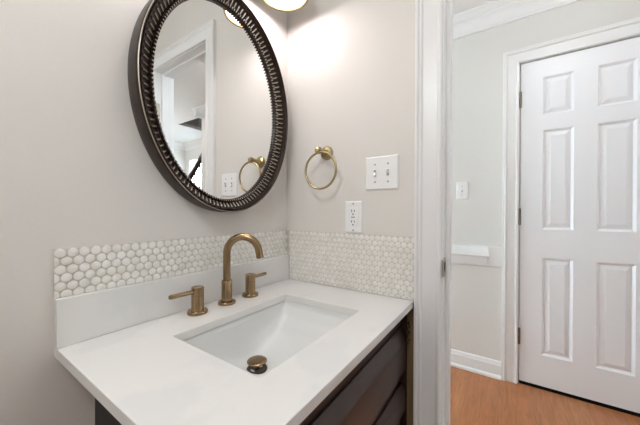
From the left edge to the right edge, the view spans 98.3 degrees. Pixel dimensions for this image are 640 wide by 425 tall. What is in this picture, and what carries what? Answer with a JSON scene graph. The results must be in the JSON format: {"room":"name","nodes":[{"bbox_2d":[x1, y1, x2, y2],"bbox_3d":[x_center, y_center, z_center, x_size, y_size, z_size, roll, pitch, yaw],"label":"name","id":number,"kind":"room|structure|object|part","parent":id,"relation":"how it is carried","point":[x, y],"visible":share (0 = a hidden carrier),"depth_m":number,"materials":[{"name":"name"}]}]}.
{"room":"bathroom","nodes":[
{"label":"bathroom","id":0,"kind":"room"},
{"bbox_2d":[0,0,286,424],"bbox_3d":[-0.721,-0.078,0.424,0.120,2.328,1.900,0,0,34],"label":"wall","id":1,"kind":"structure","parent":0,"point":[77,169],"depth_m":0.58,"materials":[{"name":"white paint"}]},
{"bbox_2d":[53,230,286,298],"bbox_3d":[-0.344,0.126,0.873,0.006,0.102,0.732,0,0,34],"label":"tile backsplash","id":2,"kind":"structure","parent":1,"relation":"attached to","point":[76,270],"depth_m":0.71,"materials":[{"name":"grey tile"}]},
{"bbox_2d":[54,254,288,348],"bbox_3d":[-0.341,0.227,0.868,0.020,0.100,0.724,0,0,34],"label":"backsplash","id":3,"kind":"structure","parent":1,"relation":"attached to","point":[81,317],"depth_m":0.69,"materials":[{"name":"white stone"}]},
{"bbox_2d":[127,0,287,211],"bbox_3d":[-0.300,-0.350,0.888,0.057,0.700,0.544,0,0,34],"label":"wall mirror","id":4,"kind":"object","parent":1,"relation":"attached to","point":[208,101],"visible":1,"depth_m":0.84,"materials":[{"name":"brown metal"}]},
{"bbox_2d":[262,0,307,11],"bbox_3d":[-0.234,-0.852,0.847,0.208,0.180,0.518,0,0,34],"label":"vanity light","id":5,"kind":"object","parent":1,"relation":"attached to","point":[279,5],"visible":1,"depth_m":1.04,"materials":[{"name":"white glass"}]},
{"bbox_2d":[268,0,303,6],"bbox_3d":[-0.127,-0.788,0.980,0.166,0.001,0.166,0,0,34],"label":"diffuser","id":6,"kind":"object","parent":5,"relation":"attached to","point":[289,3],"depth_m":1.04,"materials":[{"name":"white glass"}]},
{"bbox_2d":[287,0,414,319],"bbox_3d":[1.344,-0.124,0.253,5.900,2.438,0.120,0,0,34],"label":"wall","id":7,"kind":"structure","parent":0,"point":[351,63],"depth_m":1.01,"materials":[{"name":"white paint"}]},
{"bbox_2d":[305,146,336,189],"bbox_3d":[0.014,-0.169,1.030,0.142,0.171,0.072,0,0,34],"label":"towel ring","id":8,"kind":"object","parent":7,"relation":"attached to","point":[326,153],"visible":1,"depth_m":1.02,"materials":[{"name":"gold metal"}]},
{"bbox_2d":[287,230,413,299],"bbox_3d":[0.081,0.177,1.025,0.531,0.202,0.006,0,0,34],"label":"tile backsplash","id":9,"kind":"structure","parent":7,"relation":"attached to","point":[376,264],"depth_m":0.99,"materials":[{"name":"grey tile"}]},
{"bbox_2d":[345,201,362,232],"bbox_3d":[0.120,0.016,0.998,0.070,0.114,0.008,0,0,34],"label":"wall outlet","id":10,"kind":"object","parent":7,"relation":"attached to","point":[353,209],"visible":1,"depth_m":0.99,"materials":[{"name":"white plastic"}]},
{"bbox_2d":[349,208,357,225],"bbox_3d":[0.119,0.016,0.996,0.034,0.066,0.003,0,0,34],"label":"receptacle","id":11,"kind":"object","parent":10,"relation":"attached to","point":[353,212],"depth_m":0.99,"materials":[{"name":"white plastic"}]},
{"bbox_2d":[366,154,398,189],"bbox_3d":[0.206,-0.134,0.934,0.116,0.114,0.018,0,0,34],"label":"light switch","id":12,"kind":"object","parent":7,"relation":"attached to","point":[382,172],"visible":1,"depth_m":0.94,"materials":[{"name":"white plastic"}]},
{"bbox_2d":[413,0,442,424],"bbox_3d":[0.604,0.046,0.666,0.735,2.089,0.020,0,0,34],"label":"trim","id":13,"kind":"structure","parent":7,"relation":"attached to","point":[428,13],"depth_m":0.85,"materials":[{"name":"white paint"}]},
{"bbox_2d":[441,0,452,424],"bbox_3d":[0.639,0.078,0.719,0.609,2.026,0.132,0,0,34],"label":"trim","id":14,"kind":"structure","parent":7,"relation":"attached to","point":[447,4],"depth_m":0.87,"materials":[{"name":"white paint"}]},
{"bbox_3d":[0.378,0.168,0.843,0.005,0.057,0.046,0,0,33],"label":"strike plate","id":15,"kind":"part","parent":14,"relation":"part of","materials":[{"name":"silver metal"}]},
{"bbox_2d":[453,0,493,14],"bbox_3d":[1.977,-1.369,1.182,5.900,0.050,2.130,0,0,34],"label":"ceiling","id":16,"kind":"structure","parent":0,"point":[459,6],"depth_m":1.79,"materials":[{"name":"white paint"}]},
{"bbox_2d":[518,72,520,372],"bbox_3d":[1.605,-0.128,1.716,0.900,2.438,0.020,0,0,34],"label":"door frame","id":17,"kind":"structure","parent":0,"point":[520,72],"depth_m":1.87,"materials":[{"name":"white paint"}]},
{"bbox_2d":[450,366,639,424],"bbox_3d":[1.417,1.120,0.373,6.300,0.050,4.600,0,0,34],"label":"floor","id":18,"kind":"structure","parent":0,"point":[475,399],"depth_m":1.55,"materials":[{"name":"brown wood"}]},
{"bbox_2d":[95,301,413,424],"bbox_3d":[-0.106,0.685,0.756,0.532,0.805,0.664,0,0,34],"label":"vanity cabinet","id":19,"kind":"object","parent":18,"relation":"on","point":[379,390],"visible":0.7,"depth_m":0.70,"materials":[{"name":"black wood"}]},
{"bbox_2d":[54,279,412,424],"bbox_3d":[-0.127,0.290,0.725,0.534,0.020,0.725,0,0,34],"label":"countertop","id":20,"kind":"structure","parent":19,"relation":"on","point":[145,373],"depth_m":0.50,"materials":[{"name":"white stone"}]},
{"bbox_2d":[168,233,266,315],"bbox_3d":[-0.260,0.171,0.820,0.125,0.215,0.338,0,0,34],"label":"faucet","id":21,"kind":"object","parent":20,"relation":"on","point":[196,292],"visible":1,"depth_m":0.83,"materials":[{"name":"brown metal"}]},
{"bbox_3d":[-0.363,0.216,0.727,0.012,0.013,0.068,0,0,31],"label":"lever","id":22,"kind":"part","parent":21,"relation":"part of","materials":[{"name":"brown metal"}]},
{"bbox_3d":[-0.339,0.242,0.766,0.053,0.072,0.053,0,0,34],"label":"handle","id":23,"kind":"part","parent":21,"relation":"part of","materials":[{"name":"brown metal"}]},
{"bbox_3d":[-0.285,0.242,0.847,0.052,0.072,0.052,0,0,34],"label":"spout","id":24,"kind":"part","parent":21,"relation":"part of","materials":[{"name":"brown metal"}]},
{"bbox_3d":[-0.234,0.141,0.845,0.125,0.156,0.022,0,0,2],"label":"spout","id":25,"kind":"part","parent":21,"relation":"part of","materials":[{"name":"brown metal"}]},
{"bbox_3d":[-0.233,0.242,0.924,0.053,0.072,0.053,0,0,34],"label":"handle","id":26,"kind":"part","parent":21,"relation":"part of","materials":[{"name":"brown metal"}]},
{"bbox_3d":[-0.209,0.216,0.956,0.012,0.013,0.055,0,0,38],"label":"lever","id":27,"kind":"part","parent":21,"relation":"part of","materials":[{"name":"brown metal"}]},
{"bbox_2d":[183,300,350,376],"bbox_3d":[-0.110,0.367,0.708,0.302,0.133,0.409,0,0,34],"label":"sink","id":28,"kind":"object","parent":20,"relation":"in","point":[256,343],"visible":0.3,"depth_m":0.82,"materials":[{"name":"white ceramic"}]},
{"bbox_3d":[0.080,0.695,0.630,0.039,0.786,0.664,0,0,34],"label":"frame","id":29,"kind":"part","parent":19,"relation":"part of","materials":[{"name":"brown wood"}]},
{"bbox_3d":[0.090,0.441,0.627,0.020,0.144,0.642,0,0,34],"label":"drawer","id":30,"kind":"part","parent":19,"relation":"part of","materials":[{"name":"brown wood"}]},
{"bbox_3d":[0.090,0.597,0.628,0.020,0.088,0.642,0,0,34],"label":"drawer","id":31,"kind":"part","parent":19,"relation":"part of","materials":[{"name":"brown wood"}]},
{"bbox_2d":[451,0,639,382],"bbox_3d":[1.194,-0.130,1.884,3.830,2.438,0.120,0,0,34],"label":"wall","id":32,"kind":"structure","parent":0,"point":[477,58],"depth_m":1.87,"materials":[{"name":"white paint"}]},
{"bbox_2d":[456,182,467,198],"bbox_3d":[0.994,-0.153,1.935,0.073,0.122,0.018,0,0,34],"label":"light switch","id":33,"kind":"object","parent":32,"relation":"attached to","point":[461,187],"visible":1,"depth_m":1.94,"materials":[{"name":"white plastic"}]},
{"bbox_2d":[451,349,500,379],"bbox_3d":[0.370,1.028,2.350,1.954,0.112,0.027,0,0,34],"label":"baseboard","id":34,"kind":"structure","parent":32,"relation":"attached to","point":[488,367],"depth_m":1.88,"materials":[{"name":"white paint"}]},
{"bbox_2d":[451,243,501,267],"bbox_3d":[0.376,0.289,2.352,1.954,0.142,0.016,0,0,34],"label":"trim","id":35,"kind":"structure","parent":32,"relation":"attached to","point":[495,259],"depth_m":1.83,"materials":[{"name":"white paint"}]},
{"bbox_2d":[452,0,581,40],"bbox_3d":[1.139,-1.288,1.792,3.830,0.122,0.092,0,0,34],"label":"trim","id":36,"kind":"structure","parent":32,"relation":"attached to","point":[495,13],"depth_m":1.79,"materials":[{"name":"white paint"}]},
{"bbox_2d":[501,17,639,383],"bbox_3d":[1.522,0.030,1.578,0.808,2.123,0.022,0,0,34],"label":"trim","id":37,"kind":"structure","parent":32,"relation":"attached to","point":[512,59],"depth_m":1.77,"materials":[{"name":"white paint"}]},
{"bbox_2d":[518,37,639,416],"bbox_3d":[1.531,0.076,1.599,0.624,2.029,0.048,0,0,34],"label":"door","id":38,"kind":"structure","parent":32,"relation":"in","point":[579,327],"depth_m":1.60,"materials":[{"name":"white paint"}]}
]}

